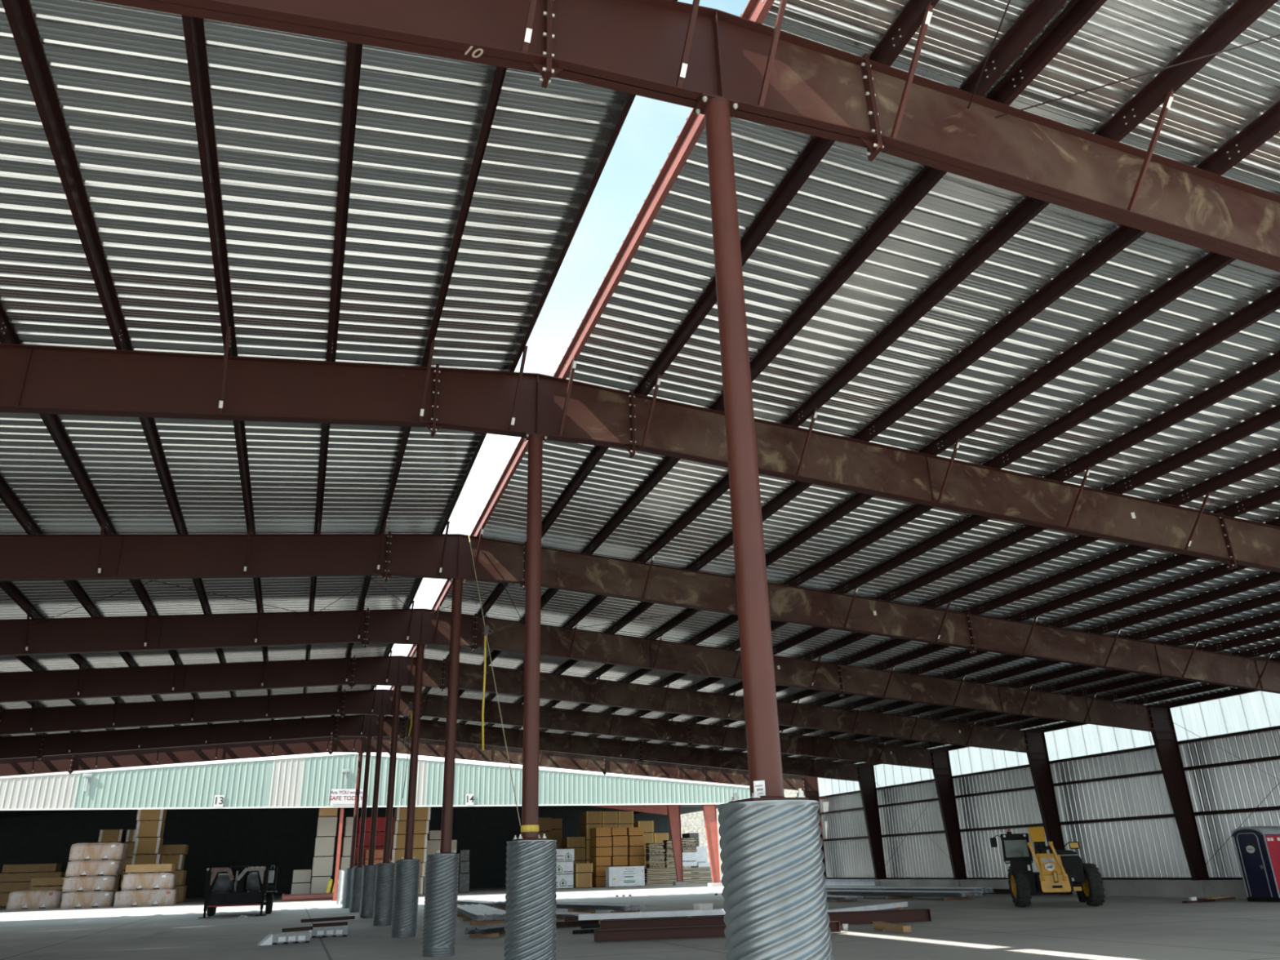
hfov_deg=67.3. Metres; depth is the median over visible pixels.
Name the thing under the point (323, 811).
pack
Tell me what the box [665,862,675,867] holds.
pack
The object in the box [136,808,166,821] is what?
pack
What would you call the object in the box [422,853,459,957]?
pier
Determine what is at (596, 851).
pack
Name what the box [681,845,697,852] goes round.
pack
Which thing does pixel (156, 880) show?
pack
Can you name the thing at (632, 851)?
pack
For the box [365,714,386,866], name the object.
column
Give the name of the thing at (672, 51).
rafter
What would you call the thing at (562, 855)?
pack
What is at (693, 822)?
stone wall
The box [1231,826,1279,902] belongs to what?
portable toilet
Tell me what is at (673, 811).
post
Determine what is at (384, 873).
pier
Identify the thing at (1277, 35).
rod
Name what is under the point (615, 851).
pack
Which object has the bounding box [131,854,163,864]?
pack
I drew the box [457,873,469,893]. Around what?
pack
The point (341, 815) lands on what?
post
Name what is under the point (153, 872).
pack
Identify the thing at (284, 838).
dark doorway opening
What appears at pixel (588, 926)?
tube
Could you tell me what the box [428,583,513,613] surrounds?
rod
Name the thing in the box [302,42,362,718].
purlin
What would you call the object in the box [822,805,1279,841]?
girt
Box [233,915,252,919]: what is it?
scrap
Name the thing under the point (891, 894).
bundle
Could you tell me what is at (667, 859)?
pack
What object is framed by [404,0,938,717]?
purlin
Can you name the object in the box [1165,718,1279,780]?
rod
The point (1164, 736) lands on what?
wall column
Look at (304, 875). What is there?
pack
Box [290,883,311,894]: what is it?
pack
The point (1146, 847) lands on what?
wall
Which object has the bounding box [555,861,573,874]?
pack
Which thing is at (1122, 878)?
trim
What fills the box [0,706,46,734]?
purlin
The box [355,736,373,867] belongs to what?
column
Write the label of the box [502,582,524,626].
rod
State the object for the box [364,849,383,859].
pack
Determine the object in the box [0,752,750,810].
wall
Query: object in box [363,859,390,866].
pack
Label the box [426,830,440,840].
pack
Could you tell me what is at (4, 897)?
pack
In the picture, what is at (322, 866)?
pack
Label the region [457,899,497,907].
bundle
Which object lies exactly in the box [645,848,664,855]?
pack
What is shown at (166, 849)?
pack
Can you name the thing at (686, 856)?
pack
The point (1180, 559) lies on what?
purlin
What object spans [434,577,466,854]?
column
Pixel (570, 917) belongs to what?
steel beam
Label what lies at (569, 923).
steel beam
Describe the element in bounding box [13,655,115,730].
purlin
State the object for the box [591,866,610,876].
pack
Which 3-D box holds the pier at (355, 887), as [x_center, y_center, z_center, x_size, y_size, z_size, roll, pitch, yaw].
[-13.760,19.986,46.885,0.707,2.002,0.707,14,-27,-34]
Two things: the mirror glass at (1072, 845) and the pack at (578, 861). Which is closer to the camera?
the mirror glass at (1072, 845)
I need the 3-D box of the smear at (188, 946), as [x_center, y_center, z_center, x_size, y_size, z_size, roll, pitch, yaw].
[-12.831,12.238,25.088,2.200,0.001,0.506,6,-23,-18]
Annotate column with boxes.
[347,751,364,868]
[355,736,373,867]
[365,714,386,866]
[379,684,403,863]
[400,643,427,860]
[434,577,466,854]
[511,432,548,840]
[693,92,808,803]
[802,776,826,879]
[857,764,886,879]
[930,748,966,879]
[1024,729,1065,853]
[1147,706,1210,880]
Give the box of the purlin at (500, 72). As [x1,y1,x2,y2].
[332,66,506,716]
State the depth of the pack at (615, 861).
93.37 m
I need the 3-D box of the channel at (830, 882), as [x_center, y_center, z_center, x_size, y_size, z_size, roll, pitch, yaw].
[12.194,24.212,57.392,0.400,0.600,6.500,6,-23,-18]
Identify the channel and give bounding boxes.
[578,908,725,928]
[825,880,875,885]
[827,901,907,911]
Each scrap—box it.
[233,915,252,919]
[349,915,364,919]
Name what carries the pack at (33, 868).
on the pack at (19, 877)
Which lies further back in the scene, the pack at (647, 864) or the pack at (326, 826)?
the pack at (647, 864)
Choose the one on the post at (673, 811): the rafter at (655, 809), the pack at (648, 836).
the rafter at (655, 809)
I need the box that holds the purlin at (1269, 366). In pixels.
[562,351,1279,734]
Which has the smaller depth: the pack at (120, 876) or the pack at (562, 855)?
the pack at (120, 876)
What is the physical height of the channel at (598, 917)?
0.400 m
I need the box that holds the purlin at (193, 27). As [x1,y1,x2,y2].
[182,14,275,719]
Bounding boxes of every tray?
[270,931,311,943]
[311,925,348,937]
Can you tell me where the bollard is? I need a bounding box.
[325,879,333,893]
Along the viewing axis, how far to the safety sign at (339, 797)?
71.98 m
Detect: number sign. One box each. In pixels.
[213,795,224,807]
[465,793,474,804]
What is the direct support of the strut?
attached to the ceiling at (846, 193)
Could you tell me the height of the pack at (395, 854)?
1.128 m
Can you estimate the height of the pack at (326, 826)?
1.488 m
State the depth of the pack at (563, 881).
90.12 m
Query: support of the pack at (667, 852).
on the pack at (667, 859)
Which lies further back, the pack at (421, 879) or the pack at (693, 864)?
the pack at (693, 864)
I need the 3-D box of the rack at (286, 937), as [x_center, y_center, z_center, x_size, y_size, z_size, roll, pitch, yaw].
[-9.464,12.152,25.643,1.311,0.395,0.560,10,-25,-26]
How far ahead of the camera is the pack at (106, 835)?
83.41 m
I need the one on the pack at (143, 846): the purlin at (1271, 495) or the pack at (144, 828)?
the pack at (144, 828)
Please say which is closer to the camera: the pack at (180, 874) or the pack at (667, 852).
the pack at (180, 874)
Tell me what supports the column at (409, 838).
on the pier at (406, 879)
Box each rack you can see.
[257,925,312,945]
[300,915,355,937]
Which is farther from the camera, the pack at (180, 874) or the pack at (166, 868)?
the pack at (180, 874)
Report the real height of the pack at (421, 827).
1.098 m
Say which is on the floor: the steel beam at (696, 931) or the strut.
the steel beam at (696, 931)
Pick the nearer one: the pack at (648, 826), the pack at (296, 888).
the pack at (296, 888)
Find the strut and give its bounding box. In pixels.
[858,688,1258,765]
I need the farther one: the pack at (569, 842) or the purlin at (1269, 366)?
the pack at (569, 842)
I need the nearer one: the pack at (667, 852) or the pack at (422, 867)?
the pack at (422, 867)
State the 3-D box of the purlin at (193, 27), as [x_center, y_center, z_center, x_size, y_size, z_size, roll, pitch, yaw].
[-11.716,4.248,29.721,0.137,0.227,56.950,6,-23,-18]
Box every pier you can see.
[336,870,345,904]
[342,868,352,908]
[348,867,361,912]
[358,865,375,918]
[371,862,395,925]
[391,859,420,937]
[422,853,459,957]
[503,840,556,959]
[717,800,833,959]
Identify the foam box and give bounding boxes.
[693,902,713,910]
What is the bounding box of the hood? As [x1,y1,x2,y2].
[1051,849,1084,882]
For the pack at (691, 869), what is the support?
on the pack at (686, 875)
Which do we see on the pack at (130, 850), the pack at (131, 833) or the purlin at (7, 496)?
the pack at (131, 833)
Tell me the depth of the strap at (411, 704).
39.91 m
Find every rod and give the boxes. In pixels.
[35,578,158,623]
[146,578,315,616]
[311,575,377,616]
[368,575,416,613]
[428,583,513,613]
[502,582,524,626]
[557,609,703,631]
[875,782,950,858]
[881,791,937,871]
[967,0,1010,109]
[995,34,1279,117]
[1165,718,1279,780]
[1200,782,1279,870]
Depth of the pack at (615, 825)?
100.20 m
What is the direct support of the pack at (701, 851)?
on the pack at (699, 864)
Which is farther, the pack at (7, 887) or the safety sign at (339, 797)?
the pack at (7, 887)
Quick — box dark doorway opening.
[0,804,718,898]
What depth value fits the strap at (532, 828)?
18.19 m
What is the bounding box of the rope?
[402,715,410,798]
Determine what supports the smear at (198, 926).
on the floor
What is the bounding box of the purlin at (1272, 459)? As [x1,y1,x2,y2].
[612,448,1279,739]
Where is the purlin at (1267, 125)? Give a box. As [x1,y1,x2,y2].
[485,100,1279,726]
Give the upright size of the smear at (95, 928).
0.001 m
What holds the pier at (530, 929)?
on the floor
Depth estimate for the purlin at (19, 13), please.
11.12 m
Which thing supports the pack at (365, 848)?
on the pack
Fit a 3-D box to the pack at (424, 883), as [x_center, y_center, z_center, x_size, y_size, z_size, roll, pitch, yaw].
[-18.096,35.232,83.841,1.740,1.628,2.300,6,-23,-18]
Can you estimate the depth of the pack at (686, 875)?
92.58 m
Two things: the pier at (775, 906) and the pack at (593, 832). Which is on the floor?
the pier at (775, 906)
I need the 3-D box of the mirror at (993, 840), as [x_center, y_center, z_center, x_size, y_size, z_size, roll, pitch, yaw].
[12.247,12.552,33.278,0.210,0.310,0.080,-9,-23,17]
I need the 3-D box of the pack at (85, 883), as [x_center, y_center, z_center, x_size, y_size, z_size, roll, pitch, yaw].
[-41.485,30.531,72.704,3.465,1.038,2.400,6,-23,-18]
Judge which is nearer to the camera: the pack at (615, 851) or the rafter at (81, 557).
the rafter at (81, 557)
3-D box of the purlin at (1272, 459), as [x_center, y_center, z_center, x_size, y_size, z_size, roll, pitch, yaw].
[5.670,6.664,35.035,0.137,0.227,56.950,6,-23,-18]
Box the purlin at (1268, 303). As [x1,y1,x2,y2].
[539,285,1279,732]
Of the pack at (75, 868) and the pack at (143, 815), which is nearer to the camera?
the pack at (75, 868)
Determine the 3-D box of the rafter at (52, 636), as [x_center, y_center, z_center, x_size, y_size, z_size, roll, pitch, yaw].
[-7.074,5.478,29.339,57.820,3.460,1.040,6,-23,-18]
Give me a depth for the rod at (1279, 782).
34.69 m
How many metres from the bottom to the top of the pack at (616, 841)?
0.948 m
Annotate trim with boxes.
[826,877,1243,879]
[875,880,879,885]
[951,880,959,887]
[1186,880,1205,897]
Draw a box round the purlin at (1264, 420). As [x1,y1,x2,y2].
[587,404,1279,737]
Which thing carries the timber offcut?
on the floor
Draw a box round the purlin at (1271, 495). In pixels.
[636,485,1279,742]
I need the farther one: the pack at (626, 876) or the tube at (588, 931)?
the pack at (626, 876)
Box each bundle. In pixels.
[456,903,506,924]
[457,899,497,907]
[464,923,505,937]
[492,901,647,913]
[555,911,591,919]
[824,885,899,887]
[824,886,993,896]
[826,889,982,900]
[826,894,863,902]
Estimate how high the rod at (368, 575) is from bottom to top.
0.268 m
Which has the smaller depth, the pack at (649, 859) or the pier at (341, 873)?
the pier at (341, 873)
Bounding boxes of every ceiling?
[0,0,629,736]
[386,0,1279,764]
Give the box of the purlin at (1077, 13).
[431,0,1106,720]
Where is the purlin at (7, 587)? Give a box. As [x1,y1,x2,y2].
[0,581,149,728]
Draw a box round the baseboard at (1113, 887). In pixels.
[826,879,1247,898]
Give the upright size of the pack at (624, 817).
1.258 m
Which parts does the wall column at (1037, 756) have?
plate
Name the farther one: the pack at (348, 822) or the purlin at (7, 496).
the pack at (348, 822)
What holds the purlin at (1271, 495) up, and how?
attached to the ceiling at (846, 193)
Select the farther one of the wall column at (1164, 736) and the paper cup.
the wall column at (1164, 736)
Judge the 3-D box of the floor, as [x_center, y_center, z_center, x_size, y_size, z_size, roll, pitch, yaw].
[-3.816,21.504,48.303,170.000,0.300,245.000,6,-23,-18]
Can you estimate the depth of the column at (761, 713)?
7.59 m
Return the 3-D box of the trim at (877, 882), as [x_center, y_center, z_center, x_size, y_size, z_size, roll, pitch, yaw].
[13.646,23.378,55.434,0.080,0.600,0.600,6,-23,-18]
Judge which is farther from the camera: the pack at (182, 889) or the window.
the pack at (182, 889)
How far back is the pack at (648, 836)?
100.98 m
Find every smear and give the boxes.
[24,928,97,932]
[109,946,192,951]
[172,925,213,928]
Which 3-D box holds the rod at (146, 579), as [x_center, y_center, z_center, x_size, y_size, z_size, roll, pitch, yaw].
[-12.026,2.728,24.889,0.016,0.602,10.246,-11,-24,22]
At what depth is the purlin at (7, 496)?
20.82 m
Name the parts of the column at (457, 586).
plate, cap plate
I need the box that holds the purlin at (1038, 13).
[959,0,1067,96]
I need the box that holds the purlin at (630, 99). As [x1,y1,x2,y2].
[372,0,677,689]
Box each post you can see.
[331,807,343,901]
[666,804,688,885]
[702,804,723,887]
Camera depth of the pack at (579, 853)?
98.16 m
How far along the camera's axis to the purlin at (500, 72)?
12.58 m
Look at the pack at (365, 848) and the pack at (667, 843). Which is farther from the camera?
the pack at (667, 843)
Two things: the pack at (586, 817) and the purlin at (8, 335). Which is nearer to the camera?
the purlin at (8, 335)
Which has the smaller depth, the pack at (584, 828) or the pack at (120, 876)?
the pack at (120, 876)
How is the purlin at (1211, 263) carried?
attached to the ceiling at (846, 193)
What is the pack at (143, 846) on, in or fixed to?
on the pack at (136, 859)
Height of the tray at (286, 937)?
0.225 m
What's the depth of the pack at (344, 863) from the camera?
76.34 m
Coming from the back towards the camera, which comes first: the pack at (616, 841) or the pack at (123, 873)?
the pack at (616, 841)
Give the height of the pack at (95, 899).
1.118 m
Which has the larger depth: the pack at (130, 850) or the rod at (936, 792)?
the pack at (130, 850)
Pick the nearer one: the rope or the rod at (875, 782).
the rope
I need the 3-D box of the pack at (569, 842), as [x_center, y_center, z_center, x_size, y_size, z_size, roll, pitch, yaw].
[-6.906,37.562,99.485,1.894,1.058,2.325,6,-23,-18]
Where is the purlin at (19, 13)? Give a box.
[1,0,244,722]
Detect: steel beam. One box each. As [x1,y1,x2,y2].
[555,915,724,928]
[564,915,622,921]
[594,920,840,942]
[600,908,931,929]
[982,888,1072,895]
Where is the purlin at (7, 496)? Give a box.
[0,473,181,726]
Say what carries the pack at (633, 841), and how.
on the pack at (632, 851)
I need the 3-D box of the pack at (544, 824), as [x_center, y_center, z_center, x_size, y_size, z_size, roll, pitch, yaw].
[-10.933,37.317,103.847,2.330,1.438,2.300,6,-23,-18]
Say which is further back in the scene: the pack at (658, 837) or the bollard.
the pack at (658, 837)
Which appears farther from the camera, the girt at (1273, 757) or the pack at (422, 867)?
the pack at (422, 867)
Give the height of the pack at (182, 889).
1.258 m
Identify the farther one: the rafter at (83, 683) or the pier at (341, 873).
the pier at (341, 873)
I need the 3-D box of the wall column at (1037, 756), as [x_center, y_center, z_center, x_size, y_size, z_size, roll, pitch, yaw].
[18.439,14.680,43.653,1.090,6.449,0.240,6,-23,-18]
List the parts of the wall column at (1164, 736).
plate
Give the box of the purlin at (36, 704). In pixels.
[25,701,82,732]
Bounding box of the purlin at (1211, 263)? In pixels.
[511,251,1236,728]
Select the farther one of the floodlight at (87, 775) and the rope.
the floodlight at (87, 775)
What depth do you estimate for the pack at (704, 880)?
92.34 m
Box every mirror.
[990,837,997,847]
[1068,841,1079,848]
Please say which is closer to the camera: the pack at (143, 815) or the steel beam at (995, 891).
the steel beam at (995, 891)
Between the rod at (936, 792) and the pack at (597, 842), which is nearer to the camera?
the rod at (936, 792)
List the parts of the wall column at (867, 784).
plate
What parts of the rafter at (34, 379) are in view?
splice plate, splice plate, splice plate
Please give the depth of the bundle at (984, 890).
45.39 m
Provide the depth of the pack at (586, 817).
100.05 m
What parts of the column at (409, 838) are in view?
cap plate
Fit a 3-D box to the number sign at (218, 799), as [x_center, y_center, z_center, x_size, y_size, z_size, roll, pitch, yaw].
[-30.368,23.138,69.268,0.670,0.820,0.038,6,-23,-18]
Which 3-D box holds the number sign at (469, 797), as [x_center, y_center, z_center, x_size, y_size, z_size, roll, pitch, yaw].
[-13.245,24.853,74.777,0.668,0.820,0.038,6,-23,-18]
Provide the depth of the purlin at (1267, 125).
14.22 m
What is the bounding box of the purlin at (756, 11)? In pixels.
[389,0,774,689]
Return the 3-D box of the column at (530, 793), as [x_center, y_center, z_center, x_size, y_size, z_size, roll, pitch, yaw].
[-1.643,2.186,14.727,0.420,6.269,0.420,6,-23,-18]
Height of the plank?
0.170 m
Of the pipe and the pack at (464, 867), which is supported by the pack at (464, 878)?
the pack at (464, 867)
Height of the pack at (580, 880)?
1.308 m
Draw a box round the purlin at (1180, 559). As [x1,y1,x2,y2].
[661,517,1279,744]
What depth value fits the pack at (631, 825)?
100.76 m
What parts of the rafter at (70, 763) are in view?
splice plate, splice plate, splice plate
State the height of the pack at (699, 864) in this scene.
1.948 m
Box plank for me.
[1182,896,1235,902]
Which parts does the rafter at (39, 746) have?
splice plate, splice plate, splice plate, splice plate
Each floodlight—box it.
[82,773,93,791]
[342,768,350,785]
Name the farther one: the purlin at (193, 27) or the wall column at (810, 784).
the wall column at (810, 784)
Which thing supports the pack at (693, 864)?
on the pack at (691, 869)
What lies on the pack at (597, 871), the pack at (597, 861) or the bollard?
the pack at (597, 861)
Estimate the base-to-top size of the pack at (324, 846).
1.458 m
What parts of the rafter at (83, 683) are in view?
splice plate, splice plate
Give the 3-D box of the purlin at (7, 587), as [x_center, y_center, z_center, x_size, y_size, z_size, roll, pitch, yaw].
[-17.228,4.146,27.761,0.137,0.227,56.950,6,-23,-18]
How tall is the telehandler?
2.530 m
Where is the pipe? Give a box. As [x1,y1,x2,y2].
[281,893,337,902]
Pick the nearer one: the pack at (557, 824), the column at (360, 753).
the column at (360, 753)
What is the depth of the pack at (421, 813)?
83.51 m
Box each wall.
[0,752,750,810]
[680,789,804,879]
[819,728,1279,877]
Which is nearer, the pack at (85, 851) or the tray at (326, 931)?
the tray at (326, 931)
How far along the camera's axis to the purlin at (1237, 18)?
12.68 m
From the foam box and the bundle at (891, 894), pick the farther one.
the bundle at (891, 894)
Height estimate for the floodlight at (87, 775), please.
1.190 m
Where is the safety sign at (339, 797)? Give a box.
[328,788,363,805]
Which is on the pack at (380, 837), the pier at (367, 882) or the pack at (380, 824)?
the pack at (380, 824)
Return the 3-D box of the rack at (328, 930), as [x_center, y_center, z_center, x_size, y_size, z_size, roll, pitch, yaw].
[-9.130,13.035,28.029,1.513,0.525,0.560,3,-23,-12]
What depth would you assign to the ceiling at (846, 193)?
15.34 m
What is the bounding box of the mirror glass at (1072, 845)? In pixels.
[1069,842,1078,848]
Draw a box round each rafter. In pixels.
[0,325,1279,572]
[0,520,1279,693]
[0,600,1155,731]
[0,649,1029,752]
[0,685,934,768]
[0,714,859,781]
[0,736,804,791]
[92,0,1279,271]
[591,804,667,814]
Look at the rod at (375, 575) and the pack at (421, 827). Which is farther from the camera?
the pack at (421, 827)
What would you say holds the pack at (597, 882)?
on the floor
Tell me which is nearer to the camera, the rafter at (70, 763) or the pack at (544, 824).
the rafter at (70, 763)
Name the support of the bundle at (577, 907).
on the floor
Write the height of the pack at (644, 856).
2.728 m
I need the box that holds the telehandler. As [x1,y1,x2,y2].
[990,826,1105,907]
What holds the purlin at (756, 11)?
attached to the ceiling at (846, 193)
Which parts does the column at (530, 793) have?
plate, cap plate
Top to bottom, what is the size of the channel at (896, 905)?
0.260 m
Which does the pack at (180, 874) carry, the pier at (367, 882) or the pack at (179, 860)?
the pack at (179, 860)
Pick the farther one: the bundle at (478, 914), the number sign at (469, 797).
the number sign at (469, 797)
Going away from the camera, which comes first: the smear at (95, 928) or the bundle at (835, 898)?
the smear at (95, 928)
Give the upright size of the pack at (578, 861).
1.188 m
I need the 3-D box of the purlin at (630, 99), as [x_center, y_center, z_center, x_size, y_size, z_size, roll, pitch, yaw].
[-7.581,4.325,31.191,0.137,0.227,56.950,6,-23,-18]
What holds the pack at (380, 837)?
on the pack at (365, 848)
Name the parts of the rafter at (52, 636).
splice plate, splice plate, splice plate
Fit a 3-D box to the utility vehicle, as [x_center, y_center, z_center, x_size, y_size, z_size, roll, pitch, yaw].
[-20.005,20.755,48.624,3.214,2.220,7.739,5,-23,-16]
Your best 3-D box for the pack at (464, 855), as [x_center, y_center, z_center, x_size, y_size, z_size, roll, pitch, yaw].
[-15.926,33.787,86.370,0.820,0.978,2.300,6,-23,-18]
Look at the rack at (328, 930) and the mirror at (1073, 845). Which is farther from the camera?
the mirror at (1073, 845)
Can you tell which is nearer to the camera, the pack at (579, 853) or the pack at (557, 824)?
the pack at (579, 853)
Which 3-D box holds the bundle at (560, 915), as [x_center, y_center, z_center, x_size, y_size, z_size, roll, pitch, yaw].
[-3.210,15.669,34.592,0.850,0.226,4.858,12,-26,-30]
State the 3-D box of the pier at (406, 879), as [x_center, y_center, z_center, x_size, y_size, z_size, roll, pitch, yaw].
[-6.654,11.878,27.319,0.707,2.002,0.707,10,-25,-27]
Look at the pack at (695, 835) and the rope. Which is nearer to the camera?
the rope
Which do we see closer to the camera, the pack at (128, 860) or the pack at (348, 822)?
the pack at (348, 822)
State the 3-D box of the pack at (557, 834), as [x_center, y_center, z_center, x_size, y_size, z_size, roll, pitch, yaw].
[-9.524,39.344,105.232,1.490,1.918,2.300,6,-23,-18]
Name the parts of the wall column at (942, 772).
plate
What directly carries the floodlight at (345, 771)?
attached to the wall at (298, 781)
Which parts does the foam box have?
lid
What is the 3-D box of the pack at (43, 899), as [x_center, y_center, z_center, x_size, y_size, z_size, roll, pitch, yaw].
[-46.237,32.193,73.773,3.533,1.278,2.502,6,-23,-18]
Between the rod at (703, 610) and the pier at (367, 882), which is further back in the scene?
the pier at (367, 882)
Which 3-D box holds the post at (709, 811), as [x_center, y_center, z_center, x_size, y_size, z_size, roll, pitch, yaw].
[6.086,30.372,80.024,1.508,6.451,0.800,6,-23,-18]
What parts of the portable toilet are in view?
corner trim, door, corner trim, red panel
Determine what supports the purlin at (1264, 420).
attached to the ceiling at (846, 193)
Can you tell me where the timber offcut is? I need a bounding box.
[872,920,911,932]
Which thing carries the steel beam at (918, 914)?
on the floor
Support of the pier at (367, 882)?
on the floor
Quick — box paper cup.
[842,924,848,930]
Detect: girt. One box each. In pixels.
[819,725,1279,798]
[820,755,1279,814]
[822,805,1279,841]
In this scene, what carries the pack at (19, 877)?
on the pack at (7, 887)
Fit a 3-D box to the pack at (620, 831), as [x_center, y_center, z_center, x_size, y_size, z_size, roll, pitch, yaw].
[-2.369,34.950,95.379,1.530,0.798,2.300,6,-23,-18]
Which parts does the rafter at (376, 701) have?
splice plate, splice plate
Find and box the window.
[817,690,1279,796]
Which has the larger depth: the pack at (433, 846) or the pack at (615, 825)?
the pack at (615, 825)
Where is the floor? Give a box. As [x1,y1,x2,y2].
[0,879,1279,959]
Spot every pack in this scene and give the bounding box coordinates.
[0,871,66,882]
[0,881,44,893]
[0,893,9,906]
[1,863,62,873]
[5,889,66,910]
[29,885,67,892]
[30,877,63,886]
[60,890,116,908]
[62,875,119,892]
[65,860,123,876]
[68,842,128,861]
[97,829,126,842]
[112,871,122,887]
[113,888,178,906]
[120,870,128,888]
[120,872,176,890]
[122,857,132,871]
[124,842,135,857]
[124,863,175,873]
[125,829,136,842]
[128,871,160,874]
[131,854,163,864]
[133,837,163,854]
[134,821,164,837]
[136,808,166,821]
[160,844,188,854]
[160,870,186,885]
[161,854,185,870]
[173,885,186,902]
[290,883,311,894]
[292,869,311,883]
[310,876,330,893]
[311,856,333,876]
[314,836,334,857]
[315,817,337,837]
[318,807,337,817]
[339,857,350,870]
[341,836,351,857]
[343,817,353,837]
[354,846,392,864]
[355,831,392,847]
[356,817,394,832]
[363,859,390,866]
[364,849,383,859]
[390,848,426,862]
[391,834,427,848]
[392,820,429,835]
[394,807,431,822]
[418,877,423,893]
[419,862,425,876]
[421,874,426,894]
[422,857,426,873]
[423,840,457,857]
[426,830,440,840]
[456,849,469,862]
[457,861,469,873]
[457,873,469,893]
[537,817,551,831]
[537,831,551,839]
[551,818,562,829]
[551,829,562,848]
[555,848,573,862]
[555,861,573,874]
[555,874,573,888]
[561,836,585,848]
[563,848,585,861]
[564,860,585,873]
[571,872,591,888]
[573,862,592,872]
[580,811,601,825]
[580,823,601,839]
[583,840,591,860]
[589,826,611,837]
[589,836,611,848]
[589,847,612,857]
[589,856,611,866]
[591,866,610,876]
[591,876,605,887]
[601,811,617,824]
[601,823,617,827]
[605,866,644,887]
[608,856,627,866]
[609,826,626,836]
[610,846,627,856]
[611,835,627,846]
[617,811,633,824]
[617,823,633,827]
[625,846,644,856]
[626,826,644,836]
[626,835,644,846]
[626,856,644,866]
[633,820,653,832]
[642,832,653,856]
[643,856,653,879]
[644,842,663,848]
[644,866,711,873]
[644,872,711,879]
[644,877,712,885]
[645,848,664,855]
[645,855,665,862]
[645,862,665,868]
[653,832,668,843]
[662,840,672,849]
[663,849,673,856]
[664,856,674,862]
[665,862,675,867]
[681,837,695,845]
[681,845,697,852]
[682,832,699,846]
[682,852,697,862]
[682,861,697,866]
[684,846,706,862]
[690,862,712,880]
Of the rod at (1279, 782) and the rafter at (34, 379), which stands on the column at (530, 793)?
the rafter at (34, 379)
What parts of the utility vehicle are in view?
jack leg, tank, post, deck frame, post, post, tank, jack leg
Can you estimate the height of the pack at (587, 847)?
1.908 m
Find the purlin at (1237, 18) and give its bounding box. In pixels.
[458,0,1278,723]
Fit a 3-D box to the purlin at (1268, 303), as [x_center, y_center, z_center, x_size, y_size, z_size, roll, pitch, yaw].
[1.515,5.910,33.838,0.137,0.227,56.950,6,-23,-18]
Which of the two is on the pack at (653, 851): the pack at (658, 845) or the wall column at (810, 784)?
the pack at (658, 845)
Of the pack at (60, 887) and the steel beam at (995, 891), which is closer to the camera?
the steel beam at (995, 891)
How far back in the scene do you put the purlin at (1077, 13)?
12.60 m
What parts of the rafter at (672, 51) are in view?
splice plate, splice plate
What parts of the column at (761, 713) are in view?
cap plate, plate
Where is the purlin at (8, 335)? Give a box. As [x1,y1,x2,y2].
[0,301,213,724]
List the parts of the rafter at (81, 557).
splice plate, splice plate, splice plate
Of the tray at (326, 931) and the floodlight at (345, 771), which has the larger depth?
the floodlight at (345, 771)
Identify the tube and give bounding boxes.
[572,928,599,933]
[580,924,599,928]
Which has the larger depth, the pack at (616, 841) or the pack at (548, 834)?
the pack at (548, 834)
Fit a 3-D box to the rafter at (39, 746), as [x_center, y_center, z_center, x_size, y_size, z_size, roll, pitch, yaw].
[-14.181,13.586,48.905,57.820,3.460,1.040,6,-23,-18]
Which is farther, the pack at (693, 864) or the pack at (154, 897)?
the pack at (693, 864)
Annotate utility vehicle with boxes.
[198,865,277,918]
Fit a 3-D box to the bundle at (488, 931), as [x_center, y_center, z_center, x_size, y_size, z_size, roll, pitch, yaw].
[-3.973,12.354,26.363,0.850,0.256,2.018,-12,-24,24]
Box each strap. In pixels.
[390,702,413,850]
[468,534,538,832]
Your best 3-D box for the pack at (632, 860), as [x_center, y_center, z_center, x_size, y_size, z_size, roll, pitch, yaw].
[-0.639,37.660,94.884,1.540,0.928,2.300,6,-23,-18]
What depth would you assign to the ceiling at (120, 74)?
12.74 m
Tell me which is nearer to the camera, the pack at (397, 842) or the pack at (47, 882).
the pack at (47, 882)
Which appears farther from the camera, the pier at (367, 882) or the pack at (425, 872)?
the pack at (425, 872)

